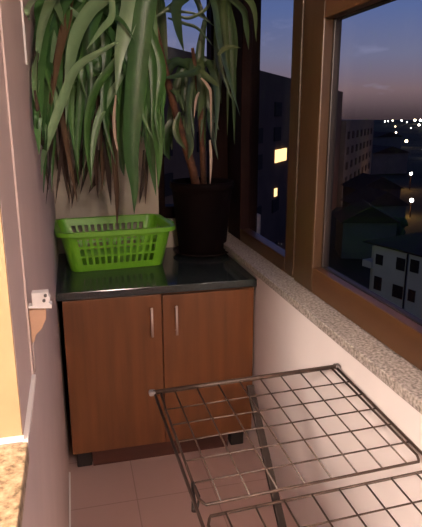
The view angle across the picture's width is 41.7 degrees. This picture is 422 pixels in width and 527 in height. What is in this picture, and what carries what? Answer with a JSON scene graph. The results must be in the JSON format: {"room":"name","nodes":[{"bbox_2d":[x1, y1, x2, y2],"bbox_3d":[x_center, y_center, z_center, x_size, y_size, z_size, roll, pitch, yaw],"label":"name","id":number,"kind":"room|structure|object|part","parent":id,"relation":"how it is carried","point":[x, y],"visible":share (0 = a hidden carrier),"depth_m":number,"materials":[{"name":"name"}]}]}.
{"room":"enclosed balcony","nodes":[
{"label":"enclosed balcony","id":0,"kind":"room"},
{"bbox_2d":[0,0,68,526],"bbox_3d":[-0.359,0.114,0.585,0.260,2.570,4.260,-4,15,-13],"label":"wall","id":1,"kind":"structure","parent":0,"point":[28,220],"depth_m":1.09,"materials":[{"name":"pink paint"}]},
{"bbox_2d":[0,205,22,437],"bbox_3d":[-0.392,-0.308,0.623,0.246,1.172,0.008,-4,15,-13],"label":"trim","id":2,"kind":"structure","parent":1,"relation":"attached to","point":[10,410],"depth_m":0.77,"materials":[{"name":"yellow paint"}]},
{"bbox_2d":[0,435,23,444],"bbox_3d":[-0.391,0.258,0.763,0.254,0.006,0.006,-4,15,-13],"label":"trim","id":3,"kind":"structure","parent":1,"relation":"attached to","point":[14,439],"depth_m":0.79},
{"bbox_2d":[0,442,28,526],"bbox_3d":[-0.165,0.506,-0.111,0.264,0.029,1.866,-4,15,-13],"label":"windowsill","id":4,"kind":"structure","parent":1,"relation":"on","point":[14,458],"depth_m":0.71,"materials":[{"name":"beige stone"}]},
{"bbox_2d":[20,0,27,64],"bbox_3d":[-0.432,-0.904,1.184,0.004,0.905,0.016,-4,15,-13],"label":"trim","id":5,"kind":"structure","parent":1,"relation":"attached to","point":[21,1],"depth_m":1.27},
{"bbox_2d":[23,374,35,442],"bbox_3d":[-0.291,0.229,0.892,0.007,0.008,0.214,-4,15,-13],"label":"trim","id":6,"kind":"structure","parent":1,"relation":"attached to","point":[26,433],"depth_m":0.87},
{"bbox_2d":[28,289,51,371],"bbox_3d":[-0.300,0.120,0.986,0.040,0.147,0.024,-4,15,-13],"label":"wall bracket","id":7,"kind":"object","parent":1,"relation":"attached to","point":[41,300],"visible":1,"depth_m":0.97,"materials":[{"name":"grey plastic"}]},
{"bbox_3d":[-0.316,0.166,0.989,0.004,0.056,0.008,-2,15,-8],"label":"cord","id":8,"kind":"part","parent":7,"relation":"part of","materials":[{"name":"white plastic"}]},
{"bbox_2d":[69,472,70,526],"bbox_3d":[-0.149,1.309,0.599,0.006,0.012,3.596,-4,15,-13],"label":"baseboard","id":9,"kind":"structure","parent":1,"relation":"attached to","point":[69,472],"depth_m":2.12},
{"bbox_2d":[53,106,260,254],"bbox_3d":[-0.386,-0.460,2.772,1.300,2.570,0.140,-4,15,-13],"label":"wall","id":10,"kind":"structure","parent":0,"point":[89,204],"depth_m":2.70,"materials":[{"name":"beige paint"}]},
{"bbox_2d":[158,0,227,217],"bbox_3d":[-0.102,-0.984,2.697,0.360,1.519,0.100,-4,15,-13],"label":"window","id":11,"kind":"structure","parent":10,"relation":"in","point":[220,165],"depth_m":2.78,"materials":[{"name":"brown wood"}]},
{"bbox_3d":[-0.127,-0.983,2.691,0.238,1.519,0.100,-4,15,-13],"label":"frame","id":12,"kind":"part","parent":11,"relation":"part of","materials":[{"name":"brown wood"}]},
{"bbox_2d":[69,409,297,526],"bbox_3d":[0.273,1.259,1.048,1.040,0.120,4.260,-4,15,-13],"label":"floor","id":13,"kind":"structure","parent":0,"point":[153,491],"depth_m":2.18,"materials":[{"name":"tile"}]},
{"bbox_2d":[62,287,253,466],"bbox_3d":[-0.266,0.409,2.568,0.770,0.751,0.649,-4,15,-13],"label":"base cabinet","id":14,"kind":"object","parent":13,"relation":"on","point":[118,350],"visible":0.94,"depth_m":2.27,"materials":[{"name":"laminate"}]},
{"bbox_3d":[-0.384,0.452,2.244,0.380,0.662,0.018,-4,15,-13],"label":"door","id":15,"kind":"part","parent":14,"relation":"part of","materials":[{"name":"laminate"}]},
{"bbox_3d":[-0.235,0.232,2.199,0.010,0.122,0.029,-4,15,-13],"label":"handle","id":16,"kind":"part","parent":14,"relation":"part of","materials":[{"name":"metal"}]},
{"bbox_2d":[56,247,256,300],"bbox_3d":[-0.279,0.023,2.497,0.798,0.031,0.662,-4,15,-13],"label":"countertop","id":17,"kind":"structure","parent":14,"relation":"on","point":[176,273],"depth_m":2.27,"materials":[{"name":"stone"}]},
{"bbox_2d":[54,214,175,271],"bbox_3d":[-0.447,-0.098,2.537,0.559,0.181,0.386,-5,16,-18],"label":"laundry basket","id":18,"kind":"object","parent":17,"relation":"on","point":[145,254],"visible":0.98,"depth_m":2.44,"materials":[{"name":"green plastic"}]},
{"bbox_2d":[24,0,256,258],"bbox_3d":[-0.349,-0.530,2.086,0.690,1.246,1.458,8,17,29],"label":"potted plant","id":19,"kind":"object","parent":17,"relation":"on","point":[111,56],"visible":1,"depth_m":2.18,"materials":[{"name":"green plant"}]},
{"bbox_3d":[-0.043,-0.226,2.671,0.306,0.347,0.306,-4,15,-13],"label":"pot","id":20,"kind":"part","parent":19,"relation":"part of","materials":[{"name":"black plastic"}]},
{"bbox_3d":[-0.139,0.226,2.222,0.010,0.122,0.029,-4,15,-13],"label":"handle","id":21,"kind":"part","parent":14,"relation":"part of","materials":[{"name":"metal"}]},
{"bbox_3d":[-0.009,0.431,2.334,0.382,0.656,0.018,-4,15,-13],"label":"door","id":22,"kind":"part","parent":14,"relation":"part of","materials":[{"name":"laminate"}]},
{"bbox_2d":[148,363,421,526],"bbox_3d":[0.233,0.784,1.151,0.577,0.749,1.009,-4,15,-13],"label":"drying rack","id":23,"kind":"object","parent":13,"relation":"on","point":[273,490],"visible":1,"depth_m":1.27,"materials":[{"name":"grey metal"}]},
{"bbox_3d":[0.294,0.529,0.881,0.517,0.044,0.505,-4,15,-13],"label":"panel frame","id":24,"kind":"part","parent":23,"relation":"part of","materials":[{"name":"grey metal"}]},
{"bbox_2d":[225,250,421,526],"bbox_3d":[0.660,0.780,1.023,0.240,0.818,4.260,-4,15,-13],"label":"wall","id":25,"kind":"structure","parent":0,"point":[284,339],"depth_m":1.71,"materials":[{"name":"white paint"}]},
{"bbox_2d":[228,0,260,239],"bbox_3d":[0.164,-0.935,2.676,0.138,1.604,0.350,-4,15,-13],"label":"window frame","id":26,"kind":"structure","parent":25,"relation":"on","point":[242,155],"depth_m":2.64,"materials":[{"name":"brown wood"}]},
{"bbox_2d":[240,0,304,277],"bbox_3d":[0.249,-0.802,2.168,0.050,1.604,0.710,-4,15,-13],"label":"window","id":27,"kind":"structure","parent":25,"relation":"in","point":[283,259],"depth_m":2.00,"materials":[{"name":"brown wood"}]},
{"bbox_3d":[0.236,-0.069,2.421,0.050,0.059,0.589,-4,15,-13],"label":"frame","id":28,"kind":"part","parent":27,"relation":"part of","materials":[{"name":"brown wood"}]},
{"bbox_2d":[224,233,421,413],"bbox_3d":[0.581,0.377,0.895,0.133,0.027,4.258,-4,15,-13],"label":"windowsill","id":29,"kind":"structure","parent":25,"relation":"on","point":[405,379],"depth_m":1.58,"materials":[{"name":"grey stone"}]},
{"bbox_2d":[294,0,421,370],"bbox_3d":[0.544,-0.498,1.002,0.060,1.600,1.768,-4,15,-13],"label":"window","id":30,"kind":"structure","parent":25,"relation":"in","point":[398,329],"depth_m":1.74,"materials":[{"name":"brown wood"}]},
{"bbox_3d":[0.535,-0.596,0.960,0.034,0.088,1.482,-4,15,-13],"label":"sash rail","id":31,"kind":"part","parent":30,"relation":"part of","materials":[{"name":"brown wood"}]},
{"bbox_3d":[0.535,0.238,1.179,0.034,0.088,1.482,-4,15,-13],"label":"sash rail","id":32,"kind":"part","parent":30,"relation":"part of","materials":[{"name":"brown wood"}]},
{"label":"outside","id":33,"kind":"structure","parent":0,"visible":0},
{"bbox_2d":[329,120,421,288],"bbox_3d":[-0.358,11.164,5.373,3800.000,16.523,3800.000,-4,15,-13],"label":"ground","id":34,"kind":"structure","parent":33,"point":[353,269],"depth_m":146.97,"materials":[{"name":"black"}]},
{"bbox_2d":[164,47,373,249],"bbox_3d":[12.977,-17.558,93.013,100.307,23.500,132.351,-4,15,-13],"label":"apartment building","id":35,"kind":"structure","parent":34,"relation":"on","point":[354,138],"depth_m":70.52,"materials":[{"name":"grey concrete"}]},
{"bbox_2d":[333,199,400,258],"bbox_3d":[21.327,-4.864,76.746,8.000,7.200,7.000,1,15,4],"label":"house","id":36,"kind":"structure","parent":34,"relation":"on","point":[360,221],"depth_m":74.03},
{"bbox_2d":[340,173,403,208],"bbox_3d":[29.842,-12.444,103.584,9.000,8.200,8.000,-3,15,-11],"label":"house","id":37,"kind":"structure","parent":34,"relation":"on","point":[363,179],"depth_m":100.56,"materials":[{"name":"black"}]},
{"bbox_2d":[340,186,410,217],"bbox_3d":[25.703,-8.007,87.702,8.000,7.700,8.000,-3,15,-11],"label":"house","id":38,"kind":"structure","parent":34,"relation":"on","point":[385,201],"depth_m":84.48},
{"bbox_2d":[372,131,403,148],"bbox_3d":[78.504,-55.224,258.303,17.000,12.200,13.000,-8,17,-29],"label":"house","id":39,"kind":"structure","parent":34,"relation":"on","point":[379,138],"depth_m":252.33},
{"bbox_2d":[370,145,409,174],"bbox_3d":[58.792,-36.004,191.152,15.000,9.200,11.000,-5,16,-19],"label":"house","id":40,"kind":"structure","parent":34,"relation":"on","point":[385,159],"depth_m":186.51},
{"bbox_2d":[362,232,421,318],"bbox_3d":[19.387,2.405,47.912,7.400,7.800,10.400,-8,17,-29],"label":"house","id":41,"kind":"structure","parent":34,"relation":"on","point":[395,263],"depth_m":47.13,"materials":[{"name":"white paint"}]},
{"bbox_2d":[394,217,407,235],"bbox_3d":[27.437,-4.713,81.600,3.419,4.426,2.544,-8,17,-29],"label":"tree","id":42,"kind":"object","parent":34,"relation":"on","point":[400,230],"visible":0.43,"depth_m":80.49,"materials":[{"name":"green plant"}]},
{"bbox_2d":[409,198,412,217],"bbox_3d":[37.995,-10.562,105.324,0.685,3.660,0.720,-4,15,-13],"label":"street lamp","id":43,"kind":"object","parent":34,"relation":"on","point":[411,199],"visible":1,"depth_m":105.19,"materials":[{"name":"metal"}]}
]}

